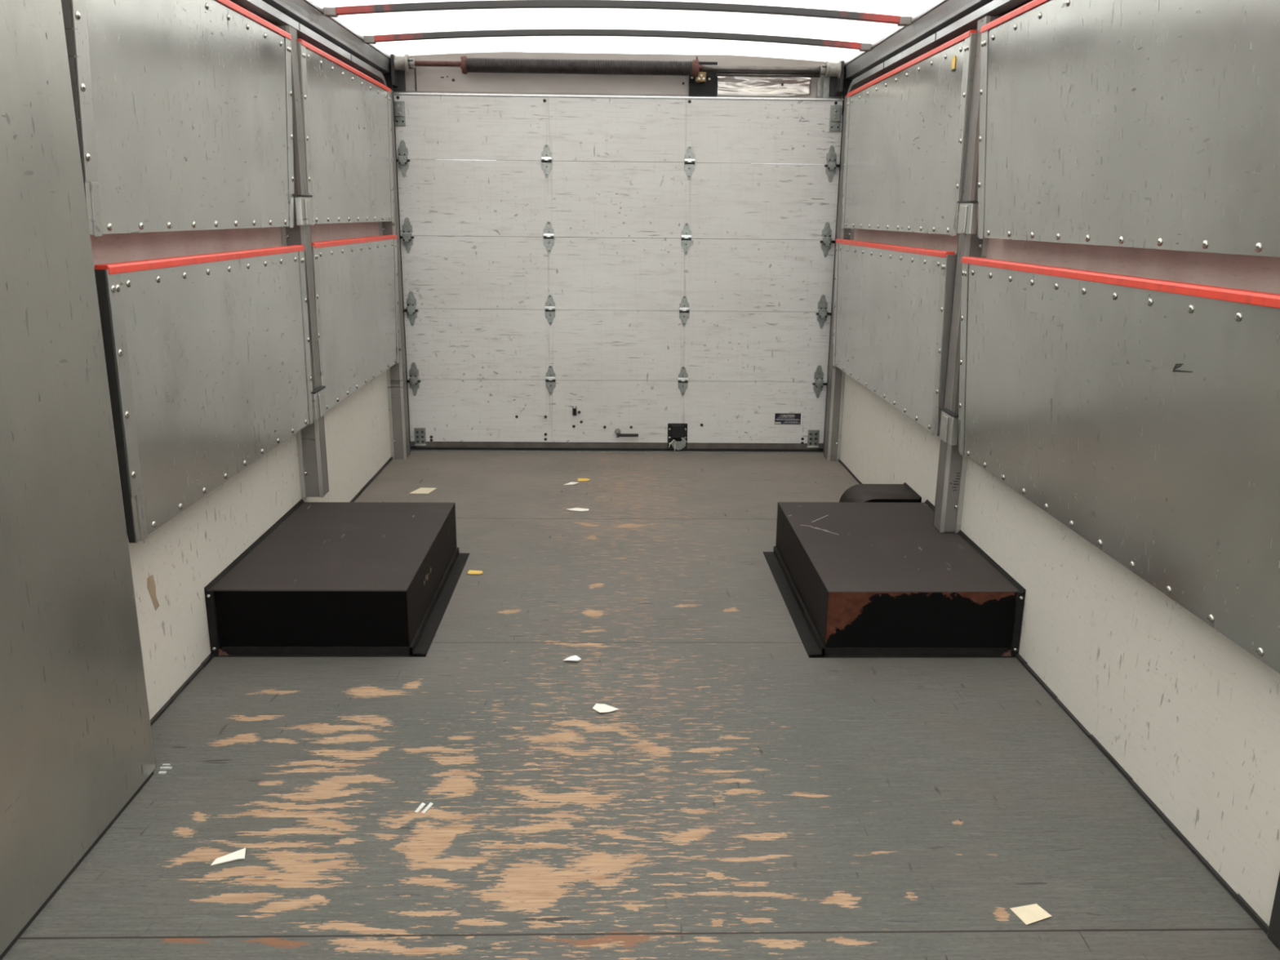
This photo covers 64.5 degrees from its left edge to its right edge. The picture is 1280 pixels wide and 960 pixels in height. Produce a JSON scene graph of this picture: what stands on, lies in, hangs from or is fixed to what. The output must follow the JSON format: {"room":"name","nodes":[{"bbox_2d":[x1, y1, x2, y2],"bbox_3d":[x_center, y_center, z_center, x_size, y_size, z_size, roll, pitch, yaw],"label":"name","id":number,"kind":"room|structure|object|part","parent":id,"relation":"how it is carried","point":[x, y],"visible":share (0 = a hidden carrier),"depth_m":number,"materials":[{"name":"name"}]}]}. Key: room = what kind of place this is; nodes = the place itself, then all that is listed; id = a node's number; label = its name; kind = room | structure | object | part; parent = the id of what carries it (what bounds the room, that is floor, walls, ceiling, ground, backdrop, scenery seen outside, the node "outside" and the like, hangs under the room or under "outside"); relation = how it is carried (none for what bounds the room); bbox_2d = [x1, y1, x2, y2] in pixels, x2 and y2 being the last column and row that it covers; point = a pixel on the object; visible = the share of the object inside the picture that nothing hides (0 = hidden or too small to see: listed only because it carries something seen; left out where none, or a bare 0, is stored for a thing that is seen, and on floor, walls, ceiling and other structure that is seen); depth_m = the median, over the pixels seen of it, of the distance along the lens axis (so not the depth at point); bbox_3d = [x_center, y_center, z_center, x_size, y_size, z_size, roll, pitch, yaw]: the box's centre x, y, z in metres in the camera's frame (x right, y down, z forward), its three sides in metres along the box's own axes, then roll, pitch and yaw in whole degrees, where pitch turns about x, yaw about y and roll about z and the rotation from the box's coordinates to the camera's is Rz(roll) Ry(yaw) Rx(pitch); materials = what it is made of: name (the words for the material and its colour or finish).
{"room":"cargo truck interior","nodes":[
{"label":"cargo truck interior","id":0,"kind":"room"},
{"bbox_2d":[89,0,391,719],"bbox_3d":[-1.194,-0.235,1.822,0.034,1.950,6.900,0,15,-1],"label":"wall","id":1,"kind":"structure","parent":0,"point":[171,569],"depth_m":2.87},
{"bbox_2d":[61,0,293,236],"bbox_3d":[-1.128,-0.951,2.626,0.078,0.595,1.356,0,15,-1],"label":"wall panel","id":2,"kind":"object","parent":1,"relation":"attached to","point":[183,108],"visible":1,"depth_m":2.44,"materials":[{"name":"metal"}]},
{"bbox_3d":[-1.102,-1.229,2.554,0.032,0.019,1.352,0,15,-1],"label":"edge trim","id":3,"kind":"part","parent":2,"relation":"part of","materials":[{"name":"red plastic"}]},
{"bbox_2d":[93,244,313,542],"bbox_3d":[-1.141,-0.320,2.795,0.079,0.599,1.351,0,15,-1],"label":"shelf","id":4,"kind":"object","parent":1,"relation":"attached to","point":[208,360],"visible":0.99,"depth_m":2.53,"materials":[{"name":"metal"}]},
{"bbox_3d":[-1.115,-0.601,2.721,0.032,0.019,1.347,0,15,-1],"label":"edge trim","id":5,"kind":"part","parent":4,"relation":"part of","materials":[{"name":"red plastic"}]},
{"bbox_2d":[150,457,392,725],"bbox_3d":[-1.184,0.734,1.948,0.010,0.011,6.650,0,15,-1],"label":"baseboard","id":6,"kind":"structure","parent":1,"relation":"attached to","point":[208,659],"depth_m":2.74,"materials":[{"name":"metal"}]},
{"bbox_2d":[275,25,328,497],"bbox_3d":[-1.169,-0.704,3.485,0.105,1.588,0.169,0,15,-1],"label":"wall post","id":7,"kind":"object","parent":1,"relation":"attached to","point":[311,439],"visible":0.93,"depth_m":3.52,"materials":[{"name":"metal"}]},
{"bbox_2d":[231,0,391,88],"bbox_3d":[-1.188,-0.614,3.337,0.060,1.888,3.702,0,15,-1],"label":"door track","id":8,"kind":"object","parent":1,"relation":"attached to","point":[259,7],"visible":0.35,"depth_m":3.65,"materials":[{"name":"metal"}]},
{"bbox_2d":[262,0,391,73],"bbox_3d":[-1.132,-1.119,1.560,0.078,0.079,6.840,0,15,-1],"label":"roof rail","id":9,"kind":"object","parent":1,"relation":"attached to","point":[308,13],"depth_m":3.86,"materials":[{"name":"grey metal"}]},
{"bbox_2d":[297,38,394,225],"bbox_3d":[-1.182,-1.352,4.114,0.078,0.602,1.390,0,15,-1],"label":"shelf","id":10,"kind":"object","parent":1,"relation":"attached to","point":[346,113],"visible":1,"depth_m":3.95,"materials":[{"name":"metal"}]},
{"bbox_3d":[-1.156,-1.633,4.041,0.032,0.019,1.386,0,15,-1],"label":"edge trim","id":11,"kind":"part","parent":10,"relation":"part of","materials":[{"name":"red plastic"}]},
{"bbox_2d":[311,234,399,411],"bbox_3d":[-1.193,-0.706,4.284,0.078,0.615,1.390,0,15,-1],"label":"shelf","id":12,"kind":"object","parent":1,"relation":"attached to","point":[355,280],"visible":0.94,"depth_m":4.14,"materials":[{"name":"metal"}]},
{"bbox_3d":[-1.167,-0.994,4.209,0.032,0.019,1.386,0,15,-1],"label":"edge trim","id":13,"kind":"part","parent":12,"relation":"part of","materials":[{"name":"red plastic"}]},
{"bbox_2d":[378,88,409,458],"bbox_3d":[-1.221,-0.982,4.997,0.076,1.780,0.112,0,15,-1],"label":"wall post","id":14,"kind":"object","parent":1,"relation":"attached to","point":[397,373],"visible":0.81,"depth_m":5.08,"materials":[{"name":"metal"}]},
{"bbox_2d":[391,51,843,453],"bbox_3d":[-0.113,-1.108,5.149,2.360,1.970,0.075,0,15,-1],"label":"door frame","id":15,"kind":"structure","parent":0,"point":[420,79],"depth_m":4.93,"materials":[{"name":"white painted wood"},{"name":"galvanised steel"},{"name":"dark steel"}]},
{"bbox_3d":[-0.102,-1.934,4.925,2.195,0.120,0.012,0,15,-1],"label":"plate","id":16,"kind":"part","parent":15,"relation":"part of","materials":[{"name":"metal"}]},
{"bbox_2d":[390,53,844,97],"bbox_3d":[-0.102,-1.943,4.868,2.180,0.172,0.117,0,15,-1],"label":"shaft","id":17,"kind":"object","parent":15,"relation":"attached to","point":[703,76],"visible":1,"depth_m":4.83,"materials":[{"name":"grey metal"}]},
{"bbox_3d":[0.292,-1.939,4.887,0.046,0.042,0.067,0,15,-1],"label":"bearing plate","id":18,"kind":"part","parent":17,"relation":"part of","materials":[{"name":"yellow metal"}]},
{"bbox_2d":[393,92,843,451],"bbox_3d":[-0.113,-1.009,5.146,2.210,1.770,0.054,0,15,-1],"label":"door","id":19,"kind":"structure","parent":15,"relation":"in","point":[580,273],"depth_m":5.13,"materials":[{"name":"metal"}]},
{"bbox_3d":[-0.115,-0.361,5.332,2.184,0.329,0.024,0,15,-1],"label":"panel","id":20,"kind":"part","parent":19,"relation":"part of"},
{"bbox_3d":[-0.117,-0.185,5.374,2.124,0.030,0.024,0,15,-1],"label":"rail","id":21,"kind":"part","parent":19,"relation":"part of","materials":[{"name":"grey metal"}]},
{"bbox_3d":[-0.118,-0.251,5.336,0.034,0.034,0.024,0,15,-1],"label":"pull handle","id":22,"kind":"part","parent":19,"relation":"part of","materials":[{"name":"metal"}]},
{"bbox_3d":[-0.111,-0.696,5.244,2.184,0.360,0.024,0,15,-1],"label":"panel","id":23,"kind":"part","parent":19,"relation":"part of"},
{"bbox_3d":[-0.100,-1.716,4.976,2.184,0.296,0.024,0,15,-1],"label":"panel","id":24,"kind":"part","parent":19,"relation":"part of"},
{"bbox_3d":[-0.104,-1.396,5.060,2.184,0.364,0.024,0,15,-1],"label":"panel","id":25,"kind":"part","parent":19,"relation":"part of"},
{"bbox_3d":[-0.108,-1.045,5.152,2.184,0.359,0.024,0,15,-1],"label":"panel","id":26,"kind":"part","parent":19,"relation":"part of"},
{"bbox_3d":[-0.099,-1.863,4.932,2.184,0.008,0.026,0,15,-1],"label":"rail","id":27,"kind":"part","parent":19,"relation":"part of","materials":[{"name":"metal"}]},
{"bbox_3d":[0.198,-0.230,5.346,0.104,0.134,0.030,0,15,-1],"label":"latch plate","id":28,"kind":"part","parent":19,"relation":"part of","materials":[{"name":"black metal"}]},
{"bbox_2d":[775,417,799,422],"bbox_3d":[0.780,-0.315,5.353,0.128,0.030,0.001,0,15,-1],"label":"print","id":29,"kind":"object","parent":19,"relation":"attached to","point":[777,419],"depth_m":5.35},
{"bbox_3d":[0.956,-1.553,5.014,0.085,0.012,0.012,0,15,-1],"label":"roller stem","id":30,"kind":"part","parent":19,"relation":"part of","materials":[{"name":"metal"}]},
{"bbox_2d":[312,0,937,62],"bbox_3d":[-0.021,-1.181,1.594,2.200,0.045,6.885,0,15,-1],"label":"ceiling","id":31,"kind":"structure","parent":0,"point":[446,20],"depth_m":4.16,"materials":[{"name":"white"}]},
{"bbox_2d":[323,0,911,26],"bbox_3d":[-0.074,-1.719,3.716,2.150,0.068,0.036,0,15,-1],"label":"bow","id":32,"kind":"object","parent":31,"relation":"attached to","point":[495,4],"visible":1,"depth_m":3.70,"materials":[{"name":"grey metal"}]},
{"bbox_2d":[363,29,871,51],"bbox_3d":[-0.088,-1.874,4.304,2.150,0.068,0.036,0,15,-1],"label":"bow","id":33,"kind":"object","parent":31,"relation":"attached to","point":[374,39],"visible":1,"depth_m":4.29,"materials":[{"name":"grey metal"}]},
{"bbox_2d":[1,451,1279,959],"bbox_3d":[-0.042,0.729,2.115,2.300,0.040,6.920,0,15,-1],"label":"floor","id":34,"kind":"structure","parent":0,"point":[746,795],"depth_m":2.23,"materials":[{"name":"grey wood"}]},
{"bbox_2d":[0,0,172,959],"bbox_3d":[-1.036,0.205,0.292,0.065,1.880,3.669,0,15,-1],"label":"wall panel","id":35,"kind":"object","parent":34,"relation":"on","point":[77,745],"visible":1,"depth_m":1.84,"materials":[{"name":"metal"}]},
{"bbox_2d":[210,848,245,865],"bbox_3d":[-0.802,0.734,1.976,0.064,0.004,0.031,-5,16,-21],"label":"paper strip","id":36,"kind":"object","parent":34,"relation":"on","point":[240,854],"visible":1,"depth_m":1.97,"materials":[{"name":"white paper"}]},
{"bbox_2d":[204,498,469,657],"bbox_3d":[-0.918,0.285,3.281,0.603,0.207,0.911,0,15,-1],"label":"box","id":37,"kind":"object","parent":34,"relation":"on","point":[326,579],"visible":1,"depth_m":2.94,"materials":[{"name":"black paint"}]},
{"bbox_3d":[-0.933,0.403,2.859,0.554,0.193,0.003,0,15,-1],"label":"plate","id":38,"kind":"part","parent":37,"relation":"part of","materials":[{"name":"black paint"}]},
{"bbox_2d":[414,802,425,813],"bbox_3d":[-0.465,0.694,2.147,0.009,0.001,0.037,4,15,14],"label":"tape piece","id":39,"kind":"object","parent":34,"relation":"on","point":[422,804],"visible":1,"depth_m":2.15,"materials":[{"name":"paper"}]},
{"bbox_2d":[410,487,435,493],"bbox_3d":[-0.980,0.048,4.582,0.083,0.001,0.115,4,15,12],"label":"paper label","id":40,"kind":"object","parent":34,"relation":"on","point":[422,490],"visible":1,"depth_m":4.58,"materials":[{"name":"beige paper"}]},
{"bbox_2d":[421,802,433,813],"bbox_3d":[-0.450,0.694,2.147,0.008,0.001,0.041,5,15,15],"label":"tape piece","id":41,"kind":"object","parent":34,"relation":"on","point":[430,804],"visible":1,"depth_m":2.15,"materials":[{"name":"paper"}]},
{"bbox_2d":[467,569,483,573],"bbox_3d":[-0.576,0.323,3.548,0.054,0.003,0.038,0,15,-1],"label":"tag","id":42,"kind":"object","parent":34,"relation":"on","point":[470,571],"visible":1,"depth_m":3.55,"materials":[{"name":"yellow paper"}]},
{"bbox_2d":[564,481,577,484],"bbox_3d":[-0.320,0.017,4.722,0.041,0.004,0.068,10,17,32],"label":"paper scrap","id":43,"kind":"object","parent":34,"relation":"on","point":[571,482],"visible":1,"depth_m":4.72,"materials":[{"name":"white paper"}]},
{"bbox_2d":[563,655,581,661],"bbox_3d":[-0.190,0.506,2.862,0.041,0.007,0.039,11,18,34],"label":"paper scrap","id":44,"kind":"object","parent":34,"relation":"on","point":[575,658],"visible":1,"depth_m":2.87,"materials":[{"name":"white paper"}]},
{"bbox_2d":[566,507,589,511],"bbox_3d":[-0.267,0.127,4.307,0.098,0.004,0.046,4,15,11],"label":"paper scrap","id":45,"kind":"object","parent":34,"relation":"on","point":[574,508],"visible":1,"depth_m":4.31,"materials":[{"name":"white paper"}]},
{"bbox_2d":[577,478,591,480],"bbox_3d":[-0.263,-0.002,4.798,0.061,0.003,0.050,0,15,-1],"label":"tag","id":46,"kind":"object","parent":34,"relation":"on","point":[579,479],"visible":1,"depth_m":4.80,"materials":[{"name":"yellow paper"}]},
{"bbox_2d":[592,703,618,712],"bbox_3d":[-0.092,0.583,2.578,0.064,0.004,0.044,9,17,28],"label":"paper scrap","id":47,"kind":"object","parent":34,"relation":"on","point":[601,708],"visible":1,"depth_m":2.58,"materials":[{"name":"white paper"}]},
{"bbox_2d":[823,95,854,461],"bbox_3d":[1.006,-0.973,5.054,0.064,1.780,0.112,0,15,-1],"label":"wall post","id":48,"kind":"object","parent":34,"relation":"on","point":[836,381],"visible":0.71,"depth_m":5.15,"materials":[{"name":"metal"}]},
{"bbox_2d":[839,482,921,502],"bbox_3d":[0.930,0.132,3.963,0.263,0.196,0.221,0,15,-1],"label":"cover","id":49,"kind":"object","parent":34,"relation":"on","point":[899,493],"visible":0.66,"depth_m":3.93,"materials":[{"name":"black paint"}]},
{"bbox_2d":[763,499,1026,657],"bbox_3d":[0.775,0.290,3.333,0.605,0.207,0.941,0,15,-1],"label":"box","id":50,"kind":"object","parent":34,"relation":"on","point":[854,580],"visible":1,"depth_m":2.99,"materials":[{"name":"black paint"}]},
{"bbox_3d":[0.810,0.412,2.897,0.556,0.193,0.003,0,15,-1],"label":"plate","id":51,"kind":"part","parent":50,"relation":"part of","materials":[{"name":"black metal"}]},
{"bbox_2d":[933,15,1000,533],"bbox_3d":[1.037,-0.598,3.205,0.094,1.604,0.169,0,15,-1],"label":"wall post","id":52,"kind":"object","parent":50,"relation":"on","point":[952,467],"visible":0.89,"depth_m":3.26,"materials":[{"name":"metal"}]},
{"bbox_2d":[1010,903,1051,924],"bbox_3d":[0.709,0.786,1.843,0.058,0.003,0.046,-5,16,-21],"label":"paper label","id":53,"kind":"object","parent":34,"relation":"on","point":[1030,913],"visible":1,"depth_m":1.84,"materials":[{"name":"beige paper"}]},
{"bbox_2d":[840,0,1279,925],"bbox_3d":[1.131,-0.226,1.882,0.034,1.950,6.900,0,15,-1],"label":"wall","id":54,"kind":"structure","parent":0,"point":[1190,714],"depth_m":2.27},
{"bbox_2d":[832,239,956,435],"bbox_3d":[1.002,-0.655,4.167,0.078,0.612,1.693,0,15,-1],"label":"shelf","id":55,"kind":"object","parent":54,"relation":"attached to","point":[892,314],"visible":1,"depth_m":3.88,"materials":[{"name":"metal"}]},
{"bbox_3d":[0.982,-0.942,4.091,0.032,0.019,1.689,0,15,-1],"label":"edge trim","id":56,"kind":"part","parent":55,"relation":"part of","materials":[{"name":"red plastic"}]},
{"bbox_2d":[841,30,977,235],"bbox_3d":[1.018,-1.289,3.981,0.079,0.611,1.695,0,15,-1],"label":"shelf","id":57,"kind":"object","parent":54,"relation":"attached to","point":[907,127],"visible":1,"depth_m":3.70,"materials":[{"name":"metal"}]},
{"bbox_3d":[0.998,-1.575,3.905,0.032,0.019,1.691,0,15,-1],"label":"edge trim","id":58,"kind":"part","parent":57,"relation":"part of","materials":[{"name":"red plastic"}]},
{"bbox_2d":[844,0,993,79],"bbox_3d":[1.089,-1.109,1.617,0.078,0.079,6.840,0,15,-1],"label":"roof rail","id":59,"kind":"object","parent":54,"relation":"attached to","point":[940,14],"depth_m":3.76,"materials":[{"name":"grey metal"}]},
{"bbox_2d":[823,0,1027,449],"bbox_3d":[1.049,-0.605,3.395,0.060,1.888,3.702,0,15,-1],"label":"door track","id":60,"kind":"object","parent":54,"relation":"attached to","point":[996,7],"visible":0.49,"depth_m":3.66,"materials":[{"name":"metal"}]},
{"bbox_2d":[838,459,1268,934],"bbox_3d":[1.106,0.743,2.007,0.010,0.011,6.650,0,15,-1],"label":"baseboard","id":61,"kind":"structure","parent":54,"relation":"attached to","point":[1260,922],"depth_m":2.19,"materials":[{"name":"metal"}]},
{"bbox_2d":[958,256,1279,673],"bbox_3d":[1.027,-0.153,2.276,0.078,0.608,1.790,0,15,-1],"label":"wall panel","id":62,"kind":"object","parent":54,"relation":"attached to","point":[1141,415],"visible":1,"depth_m":2.05,"materials":[{"name":"metal"}]},
{"bbox_3d":[1.007,-0.438,2.201,0.032,0.019,1.786,0,15,-1],"label":"edge trim","id":63,"kind":"part","parent":62,"relation":"part of","materials":[{"name":"red plastic"}]},
{"bbox_2d":[977,0,1279,257],"bbox_3d":[1.027,-0.782,2.106,0.078,0.588,1.780,0,15,-1],"label":"wall panel","id":64,"kind":"object","parent":54,"relation":"attached to","point":[1150,124],"visible":1,"depth_m":2.09,"materials":[{"name":"metal"}]},
{"bbox_3d":[1.007,-1.057,2.033,0.032,0.019,1.776,0,15,-1],"label":"edge trim","id":65,"kind":"part","parent":64,"relation":"part of","materials":[{"name":"red plastic"}]},
{"bbox_2d":[1266,871,1279,950],"bbox_3d":[1.123,-0.087,1.453,0.010,1.900,0.200,0,15,-1],"label":"end post","id":66,"kind":"object","parent":54,"relation":"attached to","point":[1273,931],"visible":1,"depth_m":1.76,"materials":[{"name":"metal"}]}
]}

